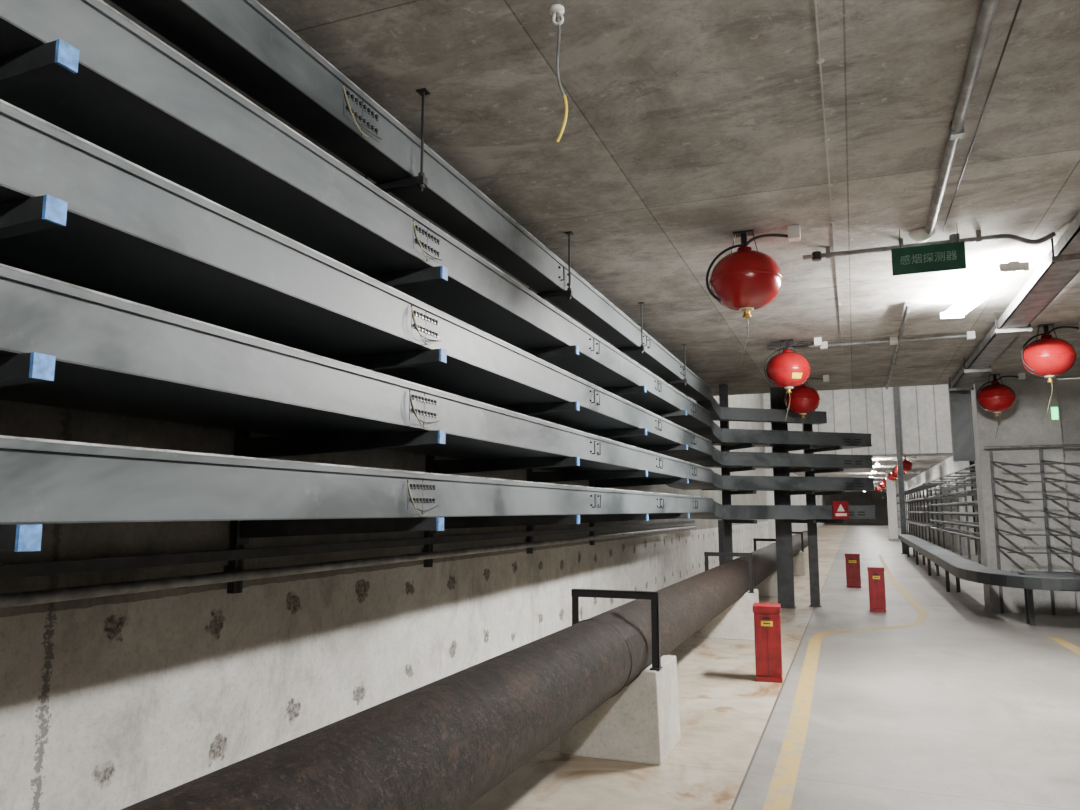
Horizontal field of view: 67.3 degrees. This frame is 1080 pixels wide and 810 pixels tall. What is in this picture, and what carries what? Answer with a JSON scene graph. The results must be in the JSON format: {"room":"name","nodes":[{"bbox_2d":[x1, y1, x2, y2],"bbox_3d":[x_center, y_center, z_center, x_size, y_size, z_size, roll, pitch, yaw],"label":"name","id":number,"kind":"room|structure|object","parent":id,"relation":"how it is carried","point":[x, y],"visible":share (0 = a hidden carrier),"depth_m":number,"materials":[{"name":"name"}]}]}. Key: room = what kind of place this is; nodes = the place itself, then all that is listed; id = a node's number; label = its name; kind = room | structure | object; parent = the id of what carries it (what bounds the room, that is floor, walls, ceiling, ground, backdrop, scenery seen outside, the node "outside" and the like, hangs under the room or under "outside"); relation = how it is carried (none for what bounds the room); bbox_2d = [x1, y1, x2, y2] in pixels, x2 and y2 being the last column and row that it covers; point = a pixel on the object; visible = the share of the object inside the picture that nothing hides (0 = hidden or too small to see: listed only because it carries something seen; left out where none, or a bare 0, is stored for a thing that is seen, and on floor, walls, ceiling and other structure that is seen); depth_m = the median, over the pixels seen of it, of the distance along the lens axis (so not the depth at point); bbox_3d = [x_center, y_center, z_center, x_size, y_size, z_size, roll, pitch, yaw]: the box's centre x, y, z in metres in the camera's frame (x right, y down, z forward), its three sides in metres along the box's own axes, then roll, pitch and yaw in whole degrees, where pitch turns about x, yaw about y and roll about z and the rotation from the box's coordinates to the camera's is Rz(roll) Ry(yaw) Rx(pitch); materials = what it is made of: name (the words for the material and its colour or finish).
{"room":"underground passage","nodes":[
{"label":"underground passage","id":0,"kind":"room"},
{"bbox_2d":[0,394,768,809],"bbox_3d":[1.319,-0.914,12.410,0.300,8.000,38.300,-3,-8,21],"label":"wall","id":1,"kind":"structure","parent":0,"point":[114,702],"depth_m":4.15,"materials":[{"name":"concrete"}]},
{"bbox_2d":[0,39,79,551],"bbox_3d":[-1.749,-0.475,2.210,1.202,2.350,0.120,-3,-8,21],"label":"support bracket","id":2,"kind":"object","parent":1,"relation":"attached to","point":[25,68],"visible":1,"depth_m":2.01,"materials":[{"name":"metal"}]},
{"bbox_2d":[224,266,447,593],"bbox_3d":[-1.019,-0.232,4.089,1.202,2.350,0.120,-3,-8,21],"label":"support bracket","id":3,"kind":"object","parent":1,"relation":"attached to","point":[241,531],"visible":0.62,"depth_m":3.98,"materials":[{"name":"metal"}]},
{"bbox_2d":[0,520,694,578],"bbox_3d":[-1.106,0.904,5.229,0.025,0.050,22.900,-3,-8,21],"label":"pipe rail","id":4,"kind":"object","parent":1,"relation":"attached to","point":[115,563],"visible":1,"depth_m":4.11,"materials":[{"name":"metal"}]},
{"bbox_2d":[0,526,695,607],"bbox_3d":[-1.117,1.011,5.219,0.101,0.055,22.900,-3,-8,21],"label":"pipe rail","id":5,"kind":"object","parent":1,"relation":"attached to","point":[7,600],"visible":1,"depth_m":4.08,"materials":[{"name":"metal"}]},
{"bbox_2d":[422,345,579,566],"bbox_3d":[-0.290,0.011,5.968,1.202,2.350,0.120,-3,-8,21],"label":"support bracket","id":6,"kind":"object","parent":1,"relation":"attached to","point":[432,465],"visible":0.52,"depth_m":5.86,"materials":[{"name":"metal"}]},
{"bbox_2d":[525,386,648,553],"bbox_3d":[0.440,0.255,7.846,1.202,2.350,0.120,-3,-8,21],"label":"support bracket","id":7,"kind":"object","parent":1,"relation":"attached to","point":[558,476],"visible":0.54,"depth_m":7.72,"materials":[{"name":"metal"}]},
{"bbox_2d":[589,410,689,544],"bbox_3d":[1.169,0.498,9.725,1.202,2.350,0.120,-3,-8,21],"label":"support bracket","id":8,"kind":"object","parent":1,"relation":"attached to","point":[600,483],"visible":0.51,"depth_m":9.60,"materials":[{"name":"metal"}]},
{"bbox_3d":[-2.479,-0.718,0.332,1.202,2.350,0.120,-3,-8,21],"label":"support bracket","id":9,"kind":"object","parent":1,"relation":"attached to","visible":0},
{"bbox_2d":[0,0,871,448],"bbox_3d":[0.166,-0.673,3.918,3.004,0.392,20.810,-3,-8,21],"label":"cable tray","id":10,"kind":"object","parent":9,"relation":"on","point":[132,95],"visible":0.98,"depth_m":2.97,"materials":[{"name":"grey paint"}]},
{"bbox_2d":[0,99,872,469],"bbox_3d":[0.166,-0.306,3.870,3.004,0.322,20.810,-3,-8,21],"label":"cable tray","id":11,"kind":"object","parent":9,"relation":"on","point":[131,232],"visible":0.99,"depth_m":2.89,"materials":[{"name":"grey paint"}]},
{"bbox_2d":[0,263,873,491],"bbox_3d":[0.166,0.059,3.823,3.004,0.278,20.810,-3,-8,21],"label":"cable tray","id":12,"kind":"object","parent":9,"relation":"on","point":[114,355],"visible":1,"depth_m":2.86,"materials":[{"name":"grey paint"}]},
{"bbox_2d":[0,435,875,523],"bbox_3d":[0.166,0.470,3.770,3.004,0.308,20.810,-3,-8,21],"label":"cable tray","id":13,"kind":"object","parent":9,"relation":"on","point":[43,481],"visible":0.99,"depth_m":2.69,"materials":[{"name":"grey paint"}]},
{"bbox_2d":[832,501,848,518],"bbox_3d":[4.522,1.579,12.195,0.280,0.260,0.014,2,-8,-18],"label":"warning sign","id":14,"kind":"object","parent":13,"relation":"attached to","point":[840,508],"visible":1,"depth_m":12.19,"materials":[{"name":"red paint"}]},
{"bbox_2d":[102,0,1079,396],"bbox_3d":[1.764,-1.808,3.169,7.800,0.500,21.300,-3,-8,21],"label":"ceiling","id":15,"kind":"structure","parent":0,"point":[690,125],"depth_m":4.36,"materials":[{"name":"concrete"}]},
{"bbox_2d":[365,88,430,192],"bbox_3d":[-0.690,-1.223,3.830,0.355,0.489,0.050,-3,-8,21],"label":"hanger","id":16,"kind":"object","parent":15,"relation":"hanging from","point":[420,181],"depth_m":3.77,"materials":[{"name":"black metal"}]},
{"bbox_2d":[110,0,826,424],"bbox_3d":[0.038,-1.063,3.573,1.705,0.406,19.986,-3,-8,21],"label":"cable tray","id":17,"kind":"object","parent":16,"relation":"on","point":[241,41],"depth_m":3.52,"materials":[{"name":"grey metal"}]},
{"bbox_2d":[529,231,573,299],"bbox_3d":[0.065,-0.971,5.773,0.355,0.489,0.050,-3,-8,21],"label":"hanger","id":18,"kind":"object","parent":15,"relation":"hanging from","point":[568,293],"depth_m":5.72,"materials":[{"name":"black metal"}]},
{"bbox_2d":[549,4,567,142],"bbox_3d":[0.067,-1.280,3.142,0.060,0.552,0.064,4,-8,-29],"label":"cable","id":19,"kind":"object","parent":15,"relation":"hanging from","point":[556,10],"visible":1,"depth_m":3.15,"materials":[{"name":"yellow plastic"}]},
{"bbox_2d":[611,302,644,353],"bbox_3d":[0.820,-0.720,7.717,0.355,0.489,0.050,-3,-8,21],"label":"hanger","id":20,"kind":"object","parent":15,"relation":"hanging from","point":[641,348],"depth_m":7.66,"materials":[{"name":"black metal"}]},
{"bbox_2d":[660,344,686,384],"bbox_3d":[1.574,-0.468,9.660,0.355,0.489,0.050,-3,-8,21],"label":"hanger","id":21,"kind":"object","parent":15,"relation":"hanging from","point":[684,381],"depth_m":9.60,"materials":[{"name":"black metal"}]},
{"bbox_2d":[706,225,800,361],"bbox_3d":[1.470,-0.761,5.661,0.502,0.935,0.585,5,-9,-34],"label":"fire extinguisher","id":22,"kind":"object","parent":15,"relation":"hanging from","point":[745,280],"visible":1,"depth_m":5.56,"materials":[{"name":"red metal"}]},
{"bbox_2d":[764,337,821,420],"bbox_3d":[2.882,-0.290,9.298,0.502,0.935,0.585,5,-9,-34],"label":"fire extinguisher","id":23,"kind":"object","parent":15,"relation":"hanging from","point":[788,369],"visible":1,"depth_m":9.20,"materials":[{"name":"red metal"}]},
{"bbox_2d":[783,375,828,439],"bbox_3d":[3.878,0.042,11.862,0.502,0.935,0.585,5,-9,-34],"label":"fire extinguisher","id":24,"kind":"object","parent":15,"relation":"hanging from","point":[803,399],"visible":0.93,"depth_m":11.75,"materials":[{"name":"red metal"}]},
{"bbox_2d":[814,0,845,388],"bbox_3d":[1.209,-1.509,3.508,0.040,0.006,20.800,-3,-8,21],"label":"trim","id":25,"kind":"structure","parent":15,"relation":"attached to","point":[819,61],"depth_m":4.29,"materials":[{"name":"metal"}]},
{"bbox_2d":[766,331,974,350],"bbox_3d":[3.754,-0.717,9.332,2.220,0.079,0.080,-3,-8,21],"label":"conduit","id":26,"kind":"object","parent":15,"relation":"attached to","point":[970,335],"visible":0.97,"depth_m":9.24,"materials":[{"name":"white plastic"}]},
{"bbox_2d":[885,342,899,389],"bbox_3d":[4.818,-0.498,11.106,0.060,0.059,3.900,-3,-8,21],"label":"conduit","id":27,"kind":"object","parent":15,"relation":"attached to","point":[893,363],"depth_m":10.66,"materials":[{"name":"grey metal"}]},
{"bbox_2d":[898,302,910,338],"bbox_3d":[3.757,-0.852,8.376,0.040,0.038,1.600,-3,-8,21],"label":"conduit","id":28,"kind":"object","parent":15,"relation":"attached to","point":[908,304],"depth_m":8.20,"materials":[{"name":"grey metal"}]},
{"bbox_2d":[909,227,934,241],"bbox_3d":[2.687,-1.190,5.702,0.170,0.074,0.170,-3,-8,21],"label":"smoke detector","id":29,"kind":"object","parent":15,"relation":"attached to","point":[918,234],"visible":0.94,"depth_m":5.66,"materials":[{"name":"white plastic"}]},
{"bbox_2d":[891,223,966,275],"bbox_3d":[2.672,-1.075,5.591,0.460,0.329,0.019,-3,-8,21],"label":"sign","id":30,"kind":"object","parent":15,"relation":"attached to","point":[945,256],"visible":1,"depth_m":5.58,"materials":[{"name":"green metal"}]},
{"bbox_2d":[803,230,1055,260],"bbox_3d":[2.754,-1.140,5.832,1.648,0.139,0.070,-3,-8,21],"label":"conduit","id":31,"kind":"object","parent":15,"relation":"attached to","point":[816,255],"visible":0.94,"depth_m":5.79,"materials":[{"name":"black metal"}]},
{"bbox_2d":[925,0,998,233],"bbox_3d":[0.370,-1.977,-0.374,0.060,0.072,12.900,-3,-8,21],"label":"conduit","id":32,"kind":"object","parent":15,"relation":"attached to","point":[988,9],"depth_m":3.79,"materials":[{"name":"grey metal"}]},
{"bbox_2d":[942,0,1021,231],"bbox_3d":[0.486,-1.988,-0.364,0.040,0.020,13.000,-3,-8,21],"label":"wire","id":33,"kind":"object","parent":15,"relation":"attached to","point":[1020,1],"depth_m":3.82,"materials":[{"name":"grey metal"}]},
{"bbox_2d":[940,259,1029,318],"bbox_3d":[3.730,-0.993,6.892,0.200,0.159,1.600,-1,-8,11],"label":"lamp","id":34,"kind":"object","parent":15,"relation":"attached to","point":[955,312],"visible":1,"depth_m":6.69,"materials":[{"name":"white plastic"}]},
{"bbox_2d":[976,372,1025,438],"bbox_3d":[6.615,0.016,11.666,0.502,0.935,0.585,5,-9,-34],"label":"fire extinguisher","id":35,"kind":"object","parent":15,"relation":"hanging from","point":[996,398],"visible":1,"depth_m":11.58,"materials":[{"name":"red metal"}]},
{"bbox_2d":[948,212,1079,460],"bbox_3d":[4.406,-0.405,7.267,0.320,1.229,10.520,-3,-8,21],"label":"cable tray","id":36,"kind":"object","parent":15,"relation":"hanging from","point":[1061,264],"visible":0.93,"depth_m":7.93,"materials":[{"name":"paint"}]},
{"bbox_2d":[1021,322,1079,412],"bbox_3d":[5.393,-0.391,8.520,0.502,0.935,0.585,5,-9,-34],"label":"fire extinguisher","id":37,"kind":"object","parent":15,"relation":"hanging from","point":[1049,357],"visible":1,"depth_m":8.43,"materials":[{"name":"red metal"}]},
{"bbox_2d":[465,524,1079,809],"bbox_3d":[17.214,6.839,39.973,9.600,0.300,102.600,-3,-8,21],"label":"floor","id":38,"kind":"structure","parent":0,"point":[970,706],"depth_m":6.00,"materials":[{"name":"concrete"}]},
{"bbox_2d":[560,655,680,764],"bbox_3d":[0.524,1.919,5.221,0.639,0.534,0.600,-3,-8,21],"label":"block","id":39,"kind":"object","parent":38,"relation":"on","point":[640,723],"visible":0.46,"depth_m":4.92,"materials":[{"name":"white concrete"}]},
{"bbox_2d":[571,589,662,670],"bbox_3d":[0.472,1.400,5.087,0.575,0.462,0.090,-3,-8,21],"label":"frame","id":40,"kind":"object","parent":39,"relation":"on","point":[654,596],"visible":0.71,"depth_m":5.03,"materials":[{"name":"black metal"}]},
{"bbox_2d":[718,520,724,564],"bbox_3d":[2.517,2.283,11.245,0.150,1.360,0.170,-3,-8,21],"label":"post","id":41,"kind":"object","parent":38,"relation":"on","point":[720,522],"visible":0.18,"depth_m":11.26,"materials":[{"name":"black metal"}]},
{"bbox_2d":[700,589,758,640],"bbox_3d":[2.304,2.512,9.802,0.639,0.534,0.600,-3,-8,21],"label":"block","id":42,"kind":"object","parent":38,"relation":"on","point":[736,622],"visible":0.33,"depth_m":9.49,"materials":[{"name":"white concrete"}]},
{"bbox_2d":[704,552,754,592],"bbox_3d":[2.251,1.993,9.668,0.575,0.462,0.090,-3,-8,21],"label":"frame","id":43,"kind":"object","parent":42,"relation":"on","point":[706,554],"visible":0.71,"depth_m":9.62,"materials":[{"name":"black metal"}]},
{"bbox_2d":[719,384,756,562],"bbox_3d":[2.937,1.351,12.181,0.242,3.449,0.904,1,-8,-11],"label":"support post","id":44,"kind":"object","parent":38,"relation":"on","point":[723,388],"visible":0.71,"depth_m":12.37,"materials":[{"name":"metal"}]},
{"bbox_2d":[754,570,777,596],"bbox_3d":[4.137,3.123,14.521,0.639,0.534,0.600,-3,-8,21],"label":"block","id":45,"kind":"object","parent":38,"relation":"on","point":[767,587],"visible":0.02,"depth_m":14.23,"materials":[{"name":"white concrete"}]},
{"bbox_2d":[753,538,775,550],"bbox_3d":[4.084,2.604,14.388,0.575,0.462,0.090,-3,-8,21],"label":"frame","id":46,"kind":"object","parent":45,"relation":"on","point":[754,539],"visible":0.25,"depth_m":14.46,"materials":[{"name":"black metal"}]},
{"bbox_2d":[753,603,782,682],"bbox_3d":[2.049,2.129,7.290,0.236,0.650,0.294,-2,-8,17],"label":"box","id":47,"kind":"object","parent":38,"relation":"on","point":[767,617],"visible":1,"depth_m":7.16,"materials":[{"name":"red paint"}]},
{"bbox_2d":[762,638,820,809],"bbox_3d":[0.173,1.710,1.549,0.190,0.001,17.201,-3,-8,21],"label":"floor marking","id":48,"kind":"object","parent":38,"relation":"on","point":[780,793],"depth_m":5.29,"materials":[{"name":"paint"}]},
{"bbox_2d":[770,387,815,608],"bbox_3d":[3.969,1.398,12.543,0.334,3.449,0.943,4,-8,-28],"label":"support post","id":49,"kind":"object","parent":38,"relation":"on","point":[783,527],"visible":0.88,"depth_m":12.64,"materials":[{"name":"metal"}]},
{"bbox_2d":[793,551,806,574],"bbox_3d":[5.934,3.723,19.149,0.639,0.534,0.600,-3,-8,21],"label":"block","id":50,"kind":"object","parent":38,"relation":"on","point":[799,561],"visible":0.34,"depth_m":18.81,"materials":[{"name":"white concrete"}]},
{"bbox_2d":[792,532,803,551],"bbox_3d":[5.881,3.203,19.015,0.575,0.462,0.090,-3,-8,21],"label":"frame","id":51,"kind":"object","parent":50,"relation":"on","point":[801,533],"visible":0.46,"depth_m":18.92,"materials":[{"name":"black metal"}]},
{"bbox_2d":[803,424,845,606],"bbox_3d":[4.388,1.412,12.653,0.258,3.449,0.909,1,-7,-10],"label":"support post","id":52,"kind":"object","parent":38,"relation":"on","point":[810,498],"visible":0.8,"depth_m":12.76,"materials":[{"name":"metal"}]},
{"bbox_2d":[845,553,860,587],"bbox_3d":[6.145,3.246,15.920,0.276,0.650,0.294,-3,-8,21],"label":"box","id":53,"kind":"object","parent":38,"relation":"on","point":[853,574],"visible":1,"depth_m":15.79,"materials":[{"name":"red paint"}]},
{"bbox_2d":[811,555,928,638],"bbox_3d":[7.413,3.890,18.385,1.499,0.001,19.710,-3,-8,21],"label":"floor marking","id":54,"kind":"object","parent":38,"relation":"on","point":[924,614],"depth_m":11.88,"materials":[{"name":"paint"}]},
{"bbox_2d":[867,566,885,611],"bbox_3d":[5.061,2.763,12.190,0.236,0.650,0.294,-3,-8,21],"label":"box","id":55,"kind":"object","parent":38,"relation":"on","point":[876,578],"visible":1,"depth_m":12.07,"materials":[{"name":"red paint"}]},
{"bbox_2d":[886,470,898,540],"bbox_3d":[17.419,4.970,40.136,0.480,3.449,0.480,-3,-8,21],"label":"concrete column","id":56,"kind":"structure","parent":38,"relation":"on","point":[891,491],"depth_m":39.93,"materials":[{"name":"white concrete"}]},
{"bbox_2d":[893,387,906,553],"bbox_3d":[12.533,1.200,28.350,0.270,7.900,0.210,-3,-8,21],"label":"steel post","id":57,"kind":"object","parent":38,"relation":"on","point":[895,389],"visible":0.68,"depth_m":28.16,"materials":[{"name":"grey metal"}]},
{"bbox_2d":[901,541,914,556],"bbox_3d":[11.860,4.629,26.131,0.400,0.529,0.060,-3,-8,21],"label":"tray stand","id":58,"kind":"object","parent":38,"relation":"on","point":[908,554],"visible":0.5,"depth_m":26.08,"materials":[{"name":"metal"}]},
{"bbox_2d":[898,534,1079,591],"bbox_3d":[10.093,3.284,18.395,2.780,0.150,18.910,-3,-8,21],"label":"cable tray","id":59,"kind":"object","parent":58,"relation":"on","point":[961,567],"visible":1,"depth_m":10.90,"materials":[{"name":"paint"}]},
{"bbox_2d":[908,546,924,564],"bbox_3d":[10.422,4.150,22.429,0.400,0.529,0.060,-3,-8,21],"label":"tray stand","id":60,"kind":"object","parent":38,"relation":"on","point":[916,552],"visible":0.52,"depth_m":22.38,"materials":[{"name":"metal"}]},
{"bbox_2d":[896,483,945,547],"bbox_3d":[19.356,5.782,42.520,0.680,2.450,30.000,-3,-8,21],"label":"rack","id":61,"kind":"object","parent":38,"relation":"on","point":[923,486],"visible":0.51,"depth_m":35.06,"materials":[{"name":"metal"}]},
{"bbox_2d":[919,553,939,575],"bbox_3d":[8.985,3.670,18.727,0.400,0.529,0.060,-3,-8,21],"label":"tray stand","id":62,"kind":"object","parent":38,"relation":"on","point":[928,560],"visible":0.45,"depth_m":18.68,"materials":[{"name":"metal"}]},
{"bbox_2d":[934,563,960,591],"bbox_3d":[7.547,3.191,15.025,0.400,0.529,0.060,-3,-8,21],"label":"tray stand","id":63,"kind":"object","parent":38,"relation":"on","point":[946,572],"visible":0.55,"depth_m":14.97,"materials":[{"name":"metal"}]},
{"bbox_2d":[927,464,980,563],"bbox_3d":[10.712,2.901,20.263,0.680,2.450,14.700,-3,-8,21],"label":"rack","id":64,"kind":"object","parent":38,"relation":"on","point":[962,533],"visible":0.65,"depth_m":21.55,"materials":[{"name":"metal"}]},
{"bbox_2d":[971,378,1076,614],"bbox_3d":[7.301,1.370,12.331,1.090,3.450,0.600,-3,-8,21],"label":"wall column","id":65,"kind":"structure","parent":38,"relation":"on","point":[1028,422],"depth_m":12.08,"materials":[{"name":"grey concrete"}]},
{"bbox_2d":[983,444,1079,614],"bbox_3d":[7.650,1.740,11.302,2.361,2.452,0.846,-3,-8,21],"label":"rack","id":66,"kind":"object","parent":38,"relation":"on","point":[1040,447],"visible":1,"depth_m":11.75,"materials":[{"name":"metal"}]},
{"bbox_2d":[1010,570,1079,625],"bbox_3d":[7.302,2.503,10.320,2.160,0.686,0.770,-3,-8,21],"label":"tray stand","id":67,"kind":"object","parent":38,"relation":"on","point":[1028,593],"visible":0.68,"depth_m":10.65,"materials":[{"name":"paint"}]},
{"bbox_2d":[1047,637,1079,654],"bbox_3d":[5.436,2.516,7.775,0.260,0.001,3.906,-3,-8,21],"label":"floor marking","id":68,"kind":"object","parent":38,"relation":"on","point":[1064,643],"depth_m":9.10,"materials":[{"name":"paint"}]},
{"bbox_2d":[1057,378,1079,613],"bbox_3d":[8.583,1.317,11.921,1.600,3.450,0.450,-3,-8,21],"label":"wall pier","id":69,"kind":"object","parent":38,"relation":"on","point":[1068,389],"depth_m":12.03,"materials":[{"name":"grey concrete"}]},
{"bbox_3d":[-1.273,1.320,0.593,0.639,0.534,0.600,-3,-8,21],"label":"block","id":70,"kind":"object","parent":38,"relation":"on","visible":0},
{"bbox_2d":[121,531,807,809],"bbox_3d":[2.179,2.086,9.473,0.454,0.454,33.400,-3,-8,21],"label":"rusty pipe","id":71,"kind":"object","parent":70,"relation":"on","point":[445,743],"visible":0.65,"depth_m":2.81,"materials":[{"name":"brown metal"}]},
{"bbox_2d":[766,469,825,544],"bbox_3d":[19.704,7.471,59.455,0.300,3.450,64.000,-3,-8,21],"label":"wall","id":72,"kind":"structure","parent":0,"point":[795,499],"depth_m":42.64,"materials":[{"name":"concrete"}]},
{"bbox_2d":[825,492,887,523],"bbox_3d":[34.898,10.995,87.838,8.100,3.750,0.300,-3,-8,21],"label":"wall","id":73,"kind":"structure","parent":0,"point":[879,500],"depth_m":87.56,"materials":[{"name":"concrete"}]},
{"bbox_2d":[763,384,951,454],"bbox_3d":[12.054,-0.493,29.096,7.800,4.550,0.400,-3,-8,21],"label":"wall","id":74,"kind":"structure","parent":0,"point":[925,423],"depth_m":28.65,"materials":[{"name":"white concrete"}]},
{"bbox_2d":[793,453,974,491],"bbox_3d":[23.975,5.428,58.277,9.300,0.300,63.600,-3,-8,21],"label":"ceiling","id":75,"kind":"structure","parent":0,"point":[923,462],"depth_m":38.42,"materials":[{"name":"concrete"}]},
{"bbox_2d":[888,472,896,486],"bbox_3d":[16.978,3.535,38.846,0.502,0.935,0.585,5,-9,-34],"label":"fire extinguisher","id":76,"kind":"object","parent":75,"relation":"hanging from","point":[890,477],"visible":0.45,"depth_m":38.79,"materials":[{"name":"red metal"}]},
{"bbox_2d":[891,465,897,482],"bbox_3d":[15.720,3.116,35.607,0.502,0.935,0.585,5,-9,-34],"label":"fire extinguisher","id":77,"kind":"object","parent":75,"relation":"hanging from","point":[894,474],"visible":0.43,"depth_m":35.55,"materials":[{"name":"red metal"}]},
{"bbox_2d":[902,456,916,479],"bbox_3d":[13.384,2.337,29.592,0.502,0.935,0.585,5,-9,-34],"label":"fire extinguisher","id":78,"kind":"object","parent":75,"relation":"hanging from","point":[907,465],"visible":0.72,"depth_m":29.47,"materials":[{"name":"red metal"}]},
{"bbox_2d":[896,456,974,554],"bbox_3d":[25.956,7.162,57.067,0.300,3.450,64.000,-3,-8,21],"label":"wall","id":79,"kind":"structure","parent":0,"point":[948,466],"depth_m":33.24,"materials":[{"name":"concrete"}]},
{"bbox_3d":[12.426,0.002,19.486,0.300,8.000,17.000,-3,-8,21],"label":"wall","id":80,"kind":"structure","parent":0,"visible":0},
{"bbox_2d":[1050,407,1058,419],"bbox_3d":[7.631,0.125,12.024,0.100,0.200,0.030,-3,-8,21],"label":"exit sign","id":81,"kind":"object","parent":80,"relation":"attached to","point":[1054,411],"visible":1,"depth_m":12.01,"materials":[{"name":"green plastic"}]}
]}

